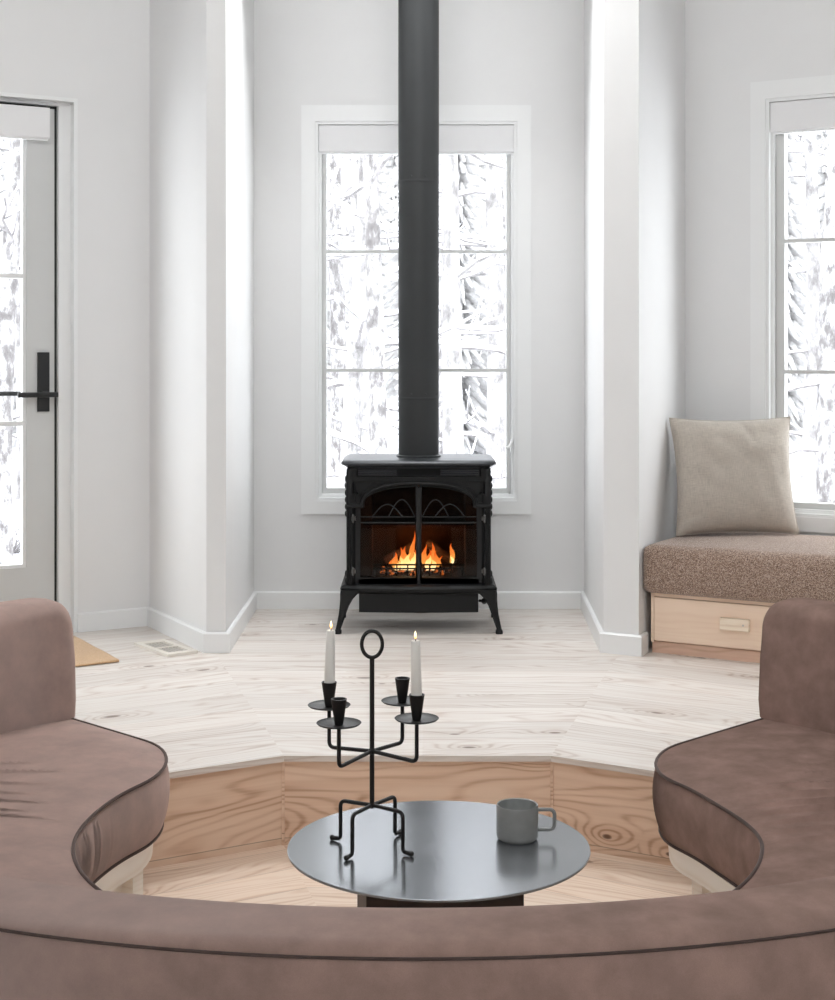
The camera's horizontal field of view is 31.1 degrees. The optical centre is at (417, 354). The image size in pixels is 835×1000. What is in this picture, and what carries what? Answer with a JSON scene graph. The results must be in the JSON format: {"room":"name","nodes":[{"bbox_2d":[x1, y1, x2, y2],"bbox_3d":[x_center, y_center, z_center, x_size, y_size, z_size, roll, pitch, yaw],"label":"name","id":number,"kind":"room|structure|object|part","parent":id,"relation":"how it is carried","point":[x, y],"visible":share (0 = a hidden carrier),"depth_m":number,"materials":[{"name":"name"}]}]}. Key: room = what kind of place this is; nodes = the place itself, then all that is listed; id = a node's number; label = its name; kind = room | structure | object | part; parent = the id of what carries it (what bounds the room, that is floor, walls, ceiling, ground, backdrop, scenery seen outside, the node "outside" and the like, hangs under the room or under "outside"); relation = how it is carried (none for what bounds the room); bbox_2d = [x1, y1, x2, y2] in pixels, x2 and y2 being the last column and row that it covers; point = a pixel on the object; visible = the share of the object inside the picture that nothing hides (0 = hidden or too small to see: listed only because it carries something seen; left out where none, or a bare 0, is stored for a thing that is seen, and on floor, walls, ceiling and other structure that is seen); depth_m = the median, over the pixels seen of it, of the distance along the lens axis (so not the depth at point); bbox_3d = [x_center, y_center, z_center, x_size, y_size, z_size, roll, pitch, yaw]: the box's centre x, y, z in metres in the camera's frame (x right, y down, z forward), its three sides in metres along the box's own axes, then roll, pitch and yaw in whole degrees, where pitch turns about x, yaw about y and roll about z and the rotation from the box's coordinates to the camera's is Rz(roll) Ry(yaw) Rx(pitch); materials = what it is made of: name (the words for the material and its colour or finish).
{"room":"living room","nodes":[
{"label":"living room","id":0,"kind":"room"},
{"bbox_2d":[0,0,149,612],"bbox_3d":[-1.920,-0.550,6.328,1.900,3.500,0.150,0,0,-30],"label":"wall","id":1,"kind":"structure","parent":0,"point":[96,53],"depth_m":6.57,"materials":[{"name":"paint"}]},
{"bbox_2d":[0,92,77,631],"bbox_3d":[-1.940,0.045,6.325,0.980,2.310,0.177,0,0,-30],"label":"door","id":2,"kind":"structure","parent":1,"relation":"in","point":[48,567],"depth_m":6.50,"materials":[{"name":"white paint"}]},
{"bbox_3d":[-1.733,0.117,6.515,0.224,0.257,0.056,0,0,-30],"label":"handle","id":3,"kind":"part","parent":2,"relation":"part of","materials":[{"name":"black metal"}]},
{"bbox_2d":[0,104,49,140],"bbox_3d":[-1.938,-0.992,6.274,0.792,0.140,0.058,0,0,-30],"label":"roller shade","id":4,"kind":"object","parent":2,"relation":"attached to","point":[16,121],"visible":1,"depth_m":6.39,"materials":[{"name":"fabric"}]},
{"bbox_3d":[-1.635,0.169,6.447,0.175,0.026,0.046,0,0,-30],"label":"lever","id":5,"kind":"part","parent":2,"relation":"part of","materials":[{"name":"black metal"}]},
{"bbox_3d":[-1.619,0.117,6.489,0.052,0.257,0.012,0,0,-30],"label":"handle","id":6,"kind":"part","parent":2,"relation":"part of","materials":[{"name":"black metal"}]},
{"bbox_2d":[77,607,147,632],"bbox_3d":[-1.329,1.159,6.574,0.330,0.082,0.016,0,0,-30],"label":"baseboard","id":7,"kind":"structure","parent":1,"relation":"attached to","point":[131,617],"depth_m":6.56,"materials":[{"name":"white paint"}]},
{"bbox_2d":[143,762,672,869],"bbox_3d":[0.000,1.344,3.000,3.008,0.252,3.008,0,0,0],"label":"wall","id":8,"kind":"structure","parent":0,"point":[214,814],"depth_m":4.46,"materials":[{"name":"brown wood"}]},
{"bbox_2d":[282,762,284,844],"bbox_3d":[-0.403,1.344,4.502,0.008,0.252,0.008,0,0,0],"label":"trim","id":9,"kind":"structure","parent":8,"relation":"attached to","point":[283,763],"depth_m":4.50,"materials":[{"name":"brown wood"}]},
{"bbox_2d":[550,762,552,817],"bbox_3d":[0.403,1.344,4.502,0.008,0.252,0.008,0,0,0],"label":"trim","id":10,"kind":"structure","parent":8,"relation":"attached to","point":[551,763],"depth_m":4.50,"materials":[{"name":"brown wood"}]},
{"bbox_2d":[73,609,760,778],"bbox_3d":[0.000,1.209,3.110,8.000,0.018,8.220,0,0,0],"label":"floor","id":11,"kind":"structure","parent":0,"point":[542,689],"depth_m":5.30,"materials":[{"name":"white wood"}]},
{"bbox_2d":[73,636,118,666],"bbox_3d":[-1.719,1.192,5.867,0.950,0.014,0.603,0,0,-30],"label":"door mat","id":12,"kind":"object","parent":11,"relation":"on","point":[86,654],"visible":0.3,"depth_m":5.92,"materials":[{"name":"fabric"}]},
{"bbox_2d":[134,639,197,656],"bbox_3d":[-1.027,1.194,6.114,0.135,0.012,0.305,0,0,-36],"label":"floor vent","id":13,"kind":"object","parent":11,"relation":"in","point":[163,647],"visible":1,"depth_m":6.09,"materials":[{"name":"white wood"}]},
{"bbox_2d":[146,642,171,647],"bbox_3d":[-1.059,1.195,6.158,0.091,0.009,0.105,0,0,-36],"label":"grille","id":14,"kind":"object","parent":13,"relation":"attached to","point":[148,644],"depth_m":6.16,"materials":[{"name":"white metal"}]},
{"bbox_2d":[159,647,183,651],"bbox_3d":[-0.989,1.195,6.061,0.091,0.009,0.105,0,0,-36],"label":"grille","id":15,"kind":"object","parent":13,"relation":"attached to","point":[161,649],"depth_m":6.06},
{"bbox_2d":[150,0,253,631],"bbox_3d":[-0.982,-0.550,6.577,0.417,3.500,1.045,0,0,0],"label":"wall pier","id":16,"kind":"object","parent":11,"relation":"on","point":[202,51],"visible":0.91,"depth_m":6.32,"materials":[{"name":"paint"}]},
{"bbox_2d":[147,591,256,652],"bbox_3d":[-0.981,1.159,6.569,0.447,0.082,1.061,0,0,0],"label":"baseboard","id":17,"kind":"object","parent":16,"relation":"attached to","point":[198,639],"visible":1,"depth_m":6.27,"materials":[{"name":"white paint"}]},
{"bbox_2d":[335,454,502,633],"bbox_3d":[0.005,0.826,6.662,0.724,0.748,0.467,0,0,0],"label":"wood stove","id":18,"kind":"object","parent":11,"relation":"on","point":[390,499],"visible":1,"depth_m":6.48,"materials":[{"name":"metal"}]},
{"bbox_3d":[-0.301,1.106,6.474,0.112,0.188,0.062,0,0,0],"label":"leg","id":19,"kind":"part","parent":18,"relation":"part of","materials":[{"name":"black metal"}]},
{"bbox_3d":[-0.133,0.775,6.490,0.268,0.440,0.030,0,0,0],"label":"door","id":20,"kind":"part","parent":18,"relation":"part of","materials":[{"name":"metal"}]},
{"bbox_2d":[381,543,411,563],"bbox_3d":[-0.089,0.885,6.686,0.160,0.089,0.040,0,0,-30],"label":"log","id":21,"kind":"object","parent":18,"relation":"in","point":[387,558],"visible":0.76,"depth_m":6.66,"materials":[{"name":"brown wood"}]},
{"bbox_2d":[380,559,456,569],"bbox_3d":[0.003,0.936,6.720,0.346,0.058,0.054,0,0,0],"label":"log","id":22,"kind":"object","parent":18,"relation":"in","point":[441,560],"visible":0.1,"depth_m":6.70,"materials":[{"name":"brown wood"}]},
{"bbox_3d":[0.005,0.510,6.487,0.580,0.044,0.045,0,0,0],"label":"vent panel","id":23,"kind":"part","parent":18,"relation":"part of","materials":[{"name":"black metal"}]},
{"bbox_3d":[0.005,0.470,6.665,0.672,0.036,0.460,0,0,0],"label":"plate","id":24,"kind":"part","parent":18,"relation":"part of","materials":[{"name":"metal"}]},
{"bbox_3d":[0.005,1.071,6.599,0.516,0.082,0.261,0,0,0],"label":"ash drawer","id":25,"kind":"part","parent":18,"relation":"part of","materials":[{"name":"black metal"}]},
{"bbox_2d":[397,0,440,457],"bbox_3d":[0.005,-0.924,6.680,0.197,2.752,0.197,0,0,0],"label":"pipe","id":26,"kind":"object","parent":18,"relation":"on","point":[418,20],"visible":1,"depth_m":6.60,"materials":[{"name":"black metal"}]},
{"bbox_2d":[380,535,457,575],"bbox_3d":[0.009,0.873,6.647,0.350,0.197,0.199,0,0,0],"label":"fire","id":27,"kind":"object","parent":18,"relation":"in","point":[432,558],"visible":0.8,"depth_m":6.59,"materials":[{"name":"orange"}]},
{"bbox_2d":[384,566,454,573],"bbox_3d":[0.010,0.942,6.614,0.313,0.045,0.044,0,0,-2],"label":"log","id":28,"kind":"object","parent":18,"relation":"in","point":[393,570],"visible":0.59,"depth_m":6.60,"materials":[{"name":"brown wood"}]},
{"bbox_2d":[426,539,457,563],"bbox_3d":[0.107,0.879,6.684,0.164,0.103,0.046,0,0,39],"label":"log","id":29,"kind":"object","parent":18,"relation":"in","point":[440,552],"visible":0.82,"depth_m":6.67,"materials":[{"name":"brown wood"}]},
{"bbox_3d":[0.143,0.775,6.490,0.268,0.440,0.030,0,0,0],"label":"door","id":30,"kind":"part","parent":18,"relation":"part of","materials":[{"name":"metal"}]},
{"bbox_3d":[0.283,1.068,6.513,0.037,0.026,0.026,0,0,0],"label":"knob","id":31,"kind":"part","parent":18,"relation":"part of","materials":[{"name":"black metal"}]},
{"bbox_3d":[0.311,1.106,6.474,0.112,0.188,0.062,0,0,0],"label":"leg","id":32,"kind":"part","parent":18,"relation":"part of","materials":[{"name":"black metal"}]},
{"bbox_2d":[584,0,684,648],"bbox_3d":[0.971,-0.550,6.543,0.438,3.500,1.115,0,0,0],"label":"wall pier","id":33,"kind":"object","parent":11,"relation":"on","point":[634,50],"visible":0.82,"depth_m":6.17,"materials":[{"name":"paint"}]},
{"bbox_2d":[581,591,648,656],"bbox_3d":[0.834,1.159,6.532,0.197,0.082,1.138,0,0,0],"label":"baseboard","id":34,"kind":"object","parent":33,"relation":"attached to","point":[606,642],"visible":1,"depth_m":6.03,"materials":[{"name":"white paint"}]},
{"bbox_2d":[651,593,774,662],"bbox_3d":[1.800,1.079,5.907,1.628,0.243,0.659,0,0,30],"label":"window bench","id":35,"kind":"object","parent":11,"relation":"on","point":[716,628],"visible":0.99,"depth_m":5.93,"materials":[{"name":"brown wood"}]},
{"bbox_3d":[1.240,1.054,5.863,0.117,0.048,0.021,0,0,30],"label":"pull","id":36,"kind":"part","parent":35,"relation":"part of","materials":[{"name":"beige wood"}]},
{"bbox_2d":[643,532,834,602],"bbox_3d":[1.782,0.852,5.903,1.654,0.206,0.710,0,0,30],"label":"bench cushion","id":37,"kind":"object","parent":35,"relation":"on","point":[768,567],"visible":0.96,"depth_m":5.86,"materials":[{"name":"brown fabric"}]},
{"bbox_2d":[669,416,798,535],"bbox_3d":[1.335,0.509,6.330,0.524,0.495,0.221,0,0,-6],"label":"throw pillow","id":38,"kind":"object","parent":37,"relation":"on","point":[733,476],"visible":1,"depth_m":6.26,"materials":[{"name":"fabric"}]},
{"bbox_2d":[143,845,691,906],"bbox_3d":[0.000,1.470,3.000,3.008,0.001,3.008,0,0,0],"label":"floor","id":39,"kind":"structure","parent":0,"point":[267,875],"depth_m":4.17,"materials":[{"name":"brown wood"}]},
{"bbox_2d":[0,598,834,999],"bbox_3d":[0.000,1.081,3.066,3.094,0.775,2.627,0,0,0],"label":"curved sofa","id":40,"kind":"object","parent":39,"relation":"on","point":[745,812],"visible":1,"depth_m":1.89,"materials":[{"name":"fabric"}]},
{"bbox_3d":[0.000,1.224,3.092,2.240,0.055,1.825,0,0,0],"label":"seat rail","id":41,"kind":"part","parent":40,"relation":"part of","materials":[{"name":"beige wood"}]},
{"bbox_2d":[0,719,834,889],"bbox_3d":[0.000,1.097,3.087,2.813,0.197,2.386,0,0,0],"label":"seat cushion","id":42,"kind":"object","parent":40,"relation":"on","point":[751,804],"depth_m":3.54,"materials":[{"name":"fabric"}]},
{"bbox_2d":[287,801,590,907],"bbox_3d":[0.047,1.274,3.300,0.664,0.392,0.664,0,0,0],"label":"coffee table","id":43,"kind":"object","parent":39,"relation":"on","point":[459,860],"visible":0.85,"depth_m":3.21,"materials":[{"name":"metal"}]},
{"bbox_2d":[308,629,438,860],"bbox_3d":[-0.100,0.839,3.276,0.273,0.479,0.261,0,0,-14],"label":"candelabra","id":44,"kind":"object","parent":43,"relation":"on","point":[338,705],"visible":1,"depth_m":3.28,"materials":[{"name":"black metal"}]},
{"bbox_2d":[324,621,334,682],"bbox_3d":[-0.194,0.676,3.337,0.023,0.171,0.023,1,0,0],"label":"candle","id":45,"kind":"object","parent":44,"relation":"in","point":[329,677],"visible":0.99,"depth_m":3.33,"materials":[{"name":"white wax"}]},
{"bbox_2d":[308,700,350,710],"bbox_3d":[-0.197,0.781,3.337,0.096,0.008,0.096,0,0,0],"label":"drip tray","id":46,"kind":"object","parent":44,"relation":"on","point":[322,705],"depth_m":3.33,"materials":[{"name":"black metal"}]},
{"bbox_2d":[322,681,336,707],"bbox_3d":[-0.197,0.755,3.337,0.034,0.056,0.034,0,0,0],"label":"candle cup","id":47,"kind":"object","parent":44,"relation":"on","point":[329,689],"depth_m":3.33,"materials":[{"name":"black metal"}]},
{"bbox_2d":[316,717,360,728],"bbox_3d":[-0.166,0.781,3.174,0.096,0.008,0.096,0,0,0],"label":"drip tray","id":48,"kind":"object","parent":44,"relation":"on","point":[332,722],"depth_m":3.17,"materials":[{"name":"black metal"}]},
{"bbox_2d":[331,697,346,725],"bbox_3d":[-0.166,0.755,3.174,0.034,0.056,0.034,0,0,0],"label":"candle cup","id":49,"kind":"object","parent":44,"relation":"on","point":[338,703],"depth_m":3.16,"materials":[{"name":"black metal"}]},
{"bbox_3d":[-0.150,0.830,3.310,0.116,0.092,0.009,0,0,30],"label":"arm","id":50,"kind":"part","parent":44,"relation":"part of","materials":[{"name":"black metal"}]},
{"bbox_3d":[-0.147,1.029,3.309,0.110,0.098,0.012,0,0,29],"label":"leg","id":51,"kind":"part","parent":44,"relation":"part of","materials":[{"name":"black metal"}]},
{"bbox_3d":[-0.134,0.830,3.226,0.009,0.092,0.130,0,0,32],"label":"arm","id":52,"kind":"part","parent":44,"relation":"part of","materials":[{"name":"black metal"}]},
{"bbox_3d":[-0.126,1.029,3.236,0.012,0.098,0.104,0,0,33],"label":"leg","id":53,"kind":"part","parent":44,"relation":"part of","materials":[{"name":"black metal"}]},
{"bbox_3d":[-0.100,0.828,3.281,0.017,0.329,0.016,0,0,0],"label":"stem","id":54,"kind":"part","parent":44,"relation":"part of","materials":[{"name":"black metal"}]},
{"bbox_3d":[-0.100,0.632,3.281,0.053,0.066,0.008,0,0,0],"label":"ring handle","id":55,"kind":"part","parent":44,"relation":"part of","materials":[{"name":"black metal"}]},
{"bbox_3d":[-0.068,1.029,3.329,0.012,0.098,0.116,0,0,35],"label":"leg","id":56,"kind":"part","parent":44,"relation":"part of","materials":[{"name":"black metal"}]},
{"bbox_3d":[-0.066,0.830,3.331,0.009,0.092,0.121,0,0,34],"label":"arm","id":57,"kind":"part","parent":44,"relation":"part of","materials":[{"name":"black metal"}]},
{"bbox_3d":[-0.054,1.029,3.250,0.110,0.098,0.012,0,0,33],"label":"leg","id":58,"kind":"part","parent":44,"relation":"part of","materials":[{"name":"black metal"}]},
{"bbox_2d":[381,696,409,706],"bbox_3d":[-0.034,0.781,3.378,0.096,0.008,0.096,0,0,0],"label":"drip tray","id":59,"kind":"object","parent":44,"relation":"on","point":[401,701],"depth_m":3.37,"materials":[{"name":"black metal"}]},
{"bbox_3d":[-0.049,0.830,3.247,0.122,0.092,0.009,0,0,34],"label":"arm","id":60,"kind":"part","parent":44,"relation":"part of","materials":[{"name":"black metal"}]},
{"bbox_2d":[395,676,409,702],"bbox_3d":[-0.034,0.755,3.378,0.034,0.056,0.034,0,0,0],"label":"candle cup","id":61,"kind":"object","parent":44,"relation":"on","point":[402,682],"depth_m":3.37,"materials":[{"name":"black metal"}]},
{"bbox_2d":[411,631,421,695],"bbox_3d":[-0.003,0.676,3.215,0.023,0.171,0.023,-1,0,0],"label":"candle","id":62,"kind":"object","parent":44,"relation":"in","point":[416,683],"visible":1,"depth_m":3.21,"materials":[{"name":"white wax"}]},
{"bbox_2d":[395,713,438,724],"bbox_3d":[-0.002,0.781,3.215,0.096,0.008,0.096,0,0,0],"label":"drip tray","id":63,"kind":"object","parent":44,"relation":"on","point":[406,718],"depth_m":3.21,"materials":[{"name":"black metal"}]},
{"bbox_2d":[409,693,424,720],"bbox_3d":[-0.002,0.755,3.215,0.034,0.056,0.034,0,0,0],"label":"candle cup","id":64,"kind":"object","parent":44,"relation":"on","point":[416,702],"depth_m":3.21,"materials":[{"name":"black metal"}]},
{"bbox_2d":[496,798,555,844],"bbox_3d":[0.235,1.039,3.335,0.122,0.078,0.094,0,0,31],"label":"mug","id":65,"kind":"object","parent":43,"relation":"on","point":[516,818],"visible":1,"depth_m":3.31,"materials":[{"name":"grey ceramic"}]},
{"bbox_3d":[0.288,1.035,3.342,0.043,0.053,0.008,0,0,0],"label":"handle","id":66,"kind":"part","parent":65,"relation":"part of","materials":[{"name":"grey ceramic"}]},
{"bbox_2d":[254,0,583,591],"bbox_3d":[0.000,-0.550,7.175,1.900,3.500,0.150,0,0,0],"label":"wall","id":67,"kind":"structure","parent":0,"point":[307,52],"depth_m":7.10,"materials":[{"name":"paint"}]},
{"bbox_2d":[301,105,530,513],"bbox_3d":[-0.006,-0.214,7.137,1.086,1.933,0.126,0,0,0],"label":"window","id":68,"kind":"structure","parent":67,"relation":"in","point":[316,497],"depth_m":7.09,"materials":[{"name":"white paint"}]},
{"bbox_3d":[-0.006,-0.207,7.170,0.896,1.737,0.050,0,0,0],"label":"sash","id":69,"kind":"part","parent":68,"relation":"part of","materials":[{"name":"grey paint"}]},
{"bbox_2d":[319,125,513,153],"bbox_3d":[-0.005,-1.022,7.131,0.924,0.135,0.050,0,0,0],"label":"roller shade","id":70,"kind":"object","parent":68,"relation":"attached to","point":[333,139],"visible":0.71,"depth_m":7.11,"materials":[{"name":"fabric"}]},
{"bbox_2d":[256,591,580,608],"bbox_3d":[0.004,1.159,7.092,1.533,0.082,0.016,0,0,0],"label":"baseboard","id":71,"kind":"structure","parent":67,"relation":"attached to","point":[265,599],"depth_m":7.08,"materials":[{"name":"white paint"}]},
{"bbox_2d":[685,0,834,535],"bbox_3d":[1.920,-0.550,6.328,1.900,3.500,0.150,0,0,30],"label":"wall","id":72,"kind":"structure","parent":0,"point":[730,45],"depth_m":6.57,"materials":[{"name":"paint"}]},
{"bbox_2d":[750,75,834,532],"bbox_3d":[1.942,-0.214,6.279,1.086,1.933,0.114,0,0,30],"label":"window","id":73,"kind":"structure","parent":72,"relation":"in","point":[769,240],"depth_m":6.49,"materials":[{"name":"white paint"}]},
{"bbox_2d":[770,97,834,134],"bbox_3d":[1.936,-1.022,6.268,0.924,0.135,0.050,0,0,30],"label":"roller shade","id":74,"kind":"object","parent":73,"relation":"attached to","point":[811,115],"visible":1,"depth_m":6.41,"materials":[{"name":"fabric"}]},
{"bbox_3d":[1.950,-0.207,6.293,0.926,1.767,0.080,0,0,30],"label":"frame","id":75,"kind":"part","parent":73,"relation":"part of","materials":[{"name":"white paint"}]},
{"bbox_3d":[1.955,-0.207,6.302,0.896,1.737,0.050,0,0,30],"label":"sash","id":76,"kind":"part","parent":73,"relation":"part of","materials":[{"name":"grey paint"}]},
{"label":"outside","id":77,"kind":"structure","parent":0,"visible":0},
{"bbox_2d":[12,401,801,563],"bbox_3d":[0.000,0.928,20.000,48.000,1.761,48.000,0,0,0],"label":"ground","id":78,"kind":"structure","parent":77,"point":[795,458],"depth_m":19.24,"materials":[{"name":"white snow"}]},
{"bbox_2d":[0,139,5,252],"bbox_3d":[-7.049,-2.501,24.885,1.958,7.343,1.955,0,0,6],"label":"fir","id":79,"kind":"object","parent":78,"relation":"on","point":[3,176],"visible":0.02,"depth_m":24.69,"materials":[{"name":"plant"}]},
{"bbox_2d":[0,138,16,449],"bbox_3d":[-5.102,-2.225,20.137,1.764,7.372,1.766,0,0,20],"label":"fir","id":80,"kind":"object","parent":78,"relation":"on","point":[2,158],"visible":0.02,"depth_m":19.78,"materials":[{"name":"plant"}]},
{"bbox_2d":[0,138,20,564],"bbox_3d":[-3.263,-1.472,12.162,1.789,6.504,2.590,0,0,43],"label":"bare tree","id":81,"kind":"object","parent":78,"relation":"on","point":[10,216],"visible":0.35,"depth_m":11.95,"materials":[{"name":"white plant"}]},
{"bbox_2d":[0,138,20,499],"bbox_3d":[-4.193,-1.610,16.206,2.763,6.504,1.761,0,0,0],"label":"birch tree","id":82,"kind":"object","parent":78,"relation":"on","point":[7,141],"visible":0.03,"depth_m":15.94,"materials":[{"name":"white plant"}]},
{"bbox_2d":[0,145,20,307],"bbox_3d":[-4.117,-1.582,14.841,2.285,6.507,1.782,0,0,-31],"label":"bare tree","id":83,"kind":"object","parent":78,"relation":"on","point":[2,147],"visible":0.05,"depth_m":15.04,"materials":[{"name":"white plant"}]},
{"bbox_2d":[12,501,20,552],"bbox_3d":[-3.413,1.367,12.930,1.473,0.764,1.710,0,0,0],"label":"shrub","id":84,"kind":"object","parent":78,"relation":"on","point":[17,545],"visible":0.13,"depth_m":12.83,"materials":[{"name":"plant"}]},
{"bbox_2d":[327,155,348,417],"bbox_3d":[-1.753,-2.574,24.309,1.718,7.605,1.616,0,0,32],"label":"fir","id":85,"kind":"object","parent":78,"relation":"on","point":[344,247],"visible":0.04,"depth_m":23.97,"materials":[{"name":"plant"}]},
{"bbox_2d":[327,154,397,471],"bbox_3d":[-0.922,-1.697,19.190,1.736,6.507,2.368,0,0,31],"label":"bare tree","id":86,"kind":"object","parent":78,"relation":"on","point":[338,332],"visible":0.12,"depth_m":18.89,"materials":[{"name":"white plant"}]},
{"bbox_2d":[342,154,394,342],"bbox_3d":[-1.022,-3.050,30.314,1.768,8.172,1.852,0,0,-13],"label":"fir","id":87,"kind":"object","parent":78,"relation":"on","point":[382,179],"visible":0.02,"depth_m":30.18,"materials":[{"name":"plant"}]},
{"bbox_2d":[380,155,397,242],"bbox_3d":[-0.493,-2.846,32.548,1.659,7.368,1.620,0,0,-8],"label":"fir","id":88,"kind":"object","parent":78,"relation":"on","point":[390,164],"visible":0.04,"depth_m":32.38,"materials":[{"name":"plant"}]},
{"bbox_2d":[381,154,397,403],"bbox_3d":[-0.043,-3.324,28.198,1.907,8.947,1.910,0,0,22],"label":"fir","id":89,"kind":"object","parent":78,"relation":"on","point":[392,289],"visible":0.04,"depth_m":27.95,"materials":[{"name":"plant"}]},
{"bbox_2d":[327,154,486,453],"bbox_3d":[-0.518,-1.501,15.326,1.735,6.504,2.135,0,0,42],"label":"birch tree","id":90,"kind":"object","parent":78,"relation":"on","point":[350,165],"visible":0.2,"depth_m":15.41,"materials":[{"name":"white plant"}]},
{"bbox_2d":[330,223,486,453],"bbox_3d":[0.383,-1.655,16.902,2.226,6.552,2.213,0,0,23],"label":"bare tree","id":91,"kind":"object","parent":78,"relation":"on","point":[483,436],"visible":0.13,"depth_m":16.91,"materials":[{"name":"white plant"}]},
{"bbox_2d":[327,154,496,486],"bbox_3d":[-0.648,-1.529,12.235,2.565,6.504,1.976,0,0,0],"label":"birch tree","id":92,"kind":"object","parent":78,"relation":"on","point":[354,383],"visible":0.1,"depth_m":11.98,"materials":[{"name":"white plant"}]},
{"bbox_2d":[327,154,505,453],"bbox_3d":[0.142,-1.562,11.419,2.387,6.510,1.602,0,0,0],"label":"birch tree","id":93,"kind":"object","parent":78,"relation":"on","point":[452,403],"visible":0.34,"depth_m":11.47,"materials":[{"name":"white plant"}]},
{"bbox_2d":[327,154,505,478],"bbox_3d":[0.037,-1.499,11.198,2.762,6.509,2.068,0,0,37],"label":"bare tree","id":94,"kind":"object","parent":78,"relation":"on","point":[378,440],"visible":0.24,"depth_m":10.99,"materials":[{"name":"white plant"}]},
{"bbox_2d":[340,154,505,486],"bbox_3d":[0.704,-1.510,14.163,2.810,6.508,1.705,0,0,-26],"label":"birch tree","id":95,"kind":"object","parent":78,"relation":"on","point":[495,428],"visible":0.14,"depth_m":13.90,"materials":[{"name":"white plant"}]},
{"bbox_2d":[393,154,487,453],"bbox_3d":[0.581,-1.737,20.946,1.912,6.591,1.834,0,0,-41],"label":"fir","id":96,"kind":"object","parent":78,"relation":"on","point":[471,207],"visible":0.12,"depth_m":20.72,"materials":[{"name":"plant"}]},
{"bbox_2d":[394,156,505,377],"bbox_3d":[1.037,-1.679,20.110,2.806,6.510,1.508,0,0,0],"label":"bare tree","id":97,"kind":"object","parent":78,"relation":"on","point":[469,236],"visible":0.07,"depth_m":19.89,"materials":[{"name":"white plant"}]},
{"bbox_2d":[478,154,485,234],"bbox_3d":[0.902,-3.259,23.500,1.759,8.894,1.866,0,0,-31],"label":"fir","id":98,"kind":"object","parent":78,"relation":"on","point":[483,166],"visible":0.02,"depth_m":23.32,"materials":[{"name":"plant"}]},
{"bbox_2d":[788,133,805,445],"bbox_3d":[5.193,-1.926,21.285,1.752,6.694,1.643,0,0,-31],"label":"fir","id":99,"kind":"object","parent":78,"relation":"on","point":[796,202],"visible":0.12,"depth_m":21.02,"materials":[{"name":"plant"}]},
{"bbox_2d":[788,132,827,501],"bbox_3d":[3.299,-1.544,13.294,2.711,6.506,2.019,0,0,0],"label":"birch tree","id":100,"kind":"object","parent":78,"relation":"on","point":[807,490],"visible":0.27,"depth_m":12.95,"materials":[{"name":"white plant"}]},
{"bbox_2d":[788,131,829,435],"bbox_3d":[4.341,-1.548,14.928,2.347,6.507,1.804,0,0,-10],"label":"bare tree","id":101,"kind":"object","parent":78,"relation":"on","point":[795,269],"visible":0.14,"depth_m":14.87,"materials":[{"name":"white plant"}]},
{"bbox_2d":[788,130,834,502],"bbox_3d":[2.998,-1.553,11.048,2.794,6.503,1.625,0,0,0],"label":"bare tree","id":102,"kind":"object","parent":78,"relation":"on","point":[824,449],"visible":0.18,"depth_m":10.92,"materials":[{"name":"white plant"}]},
{"bbox_2d":[802,130,829,250],"bbox_3d":[6.582,-2.987,23.824,1.540,8.610,1.520,0,0,22],"label":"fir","id":103,"kind":"object","parent":78,"relation":"on","point":[822,175],"visible":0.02,"depth_m":23.69,"materials":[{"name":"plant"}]}
]}

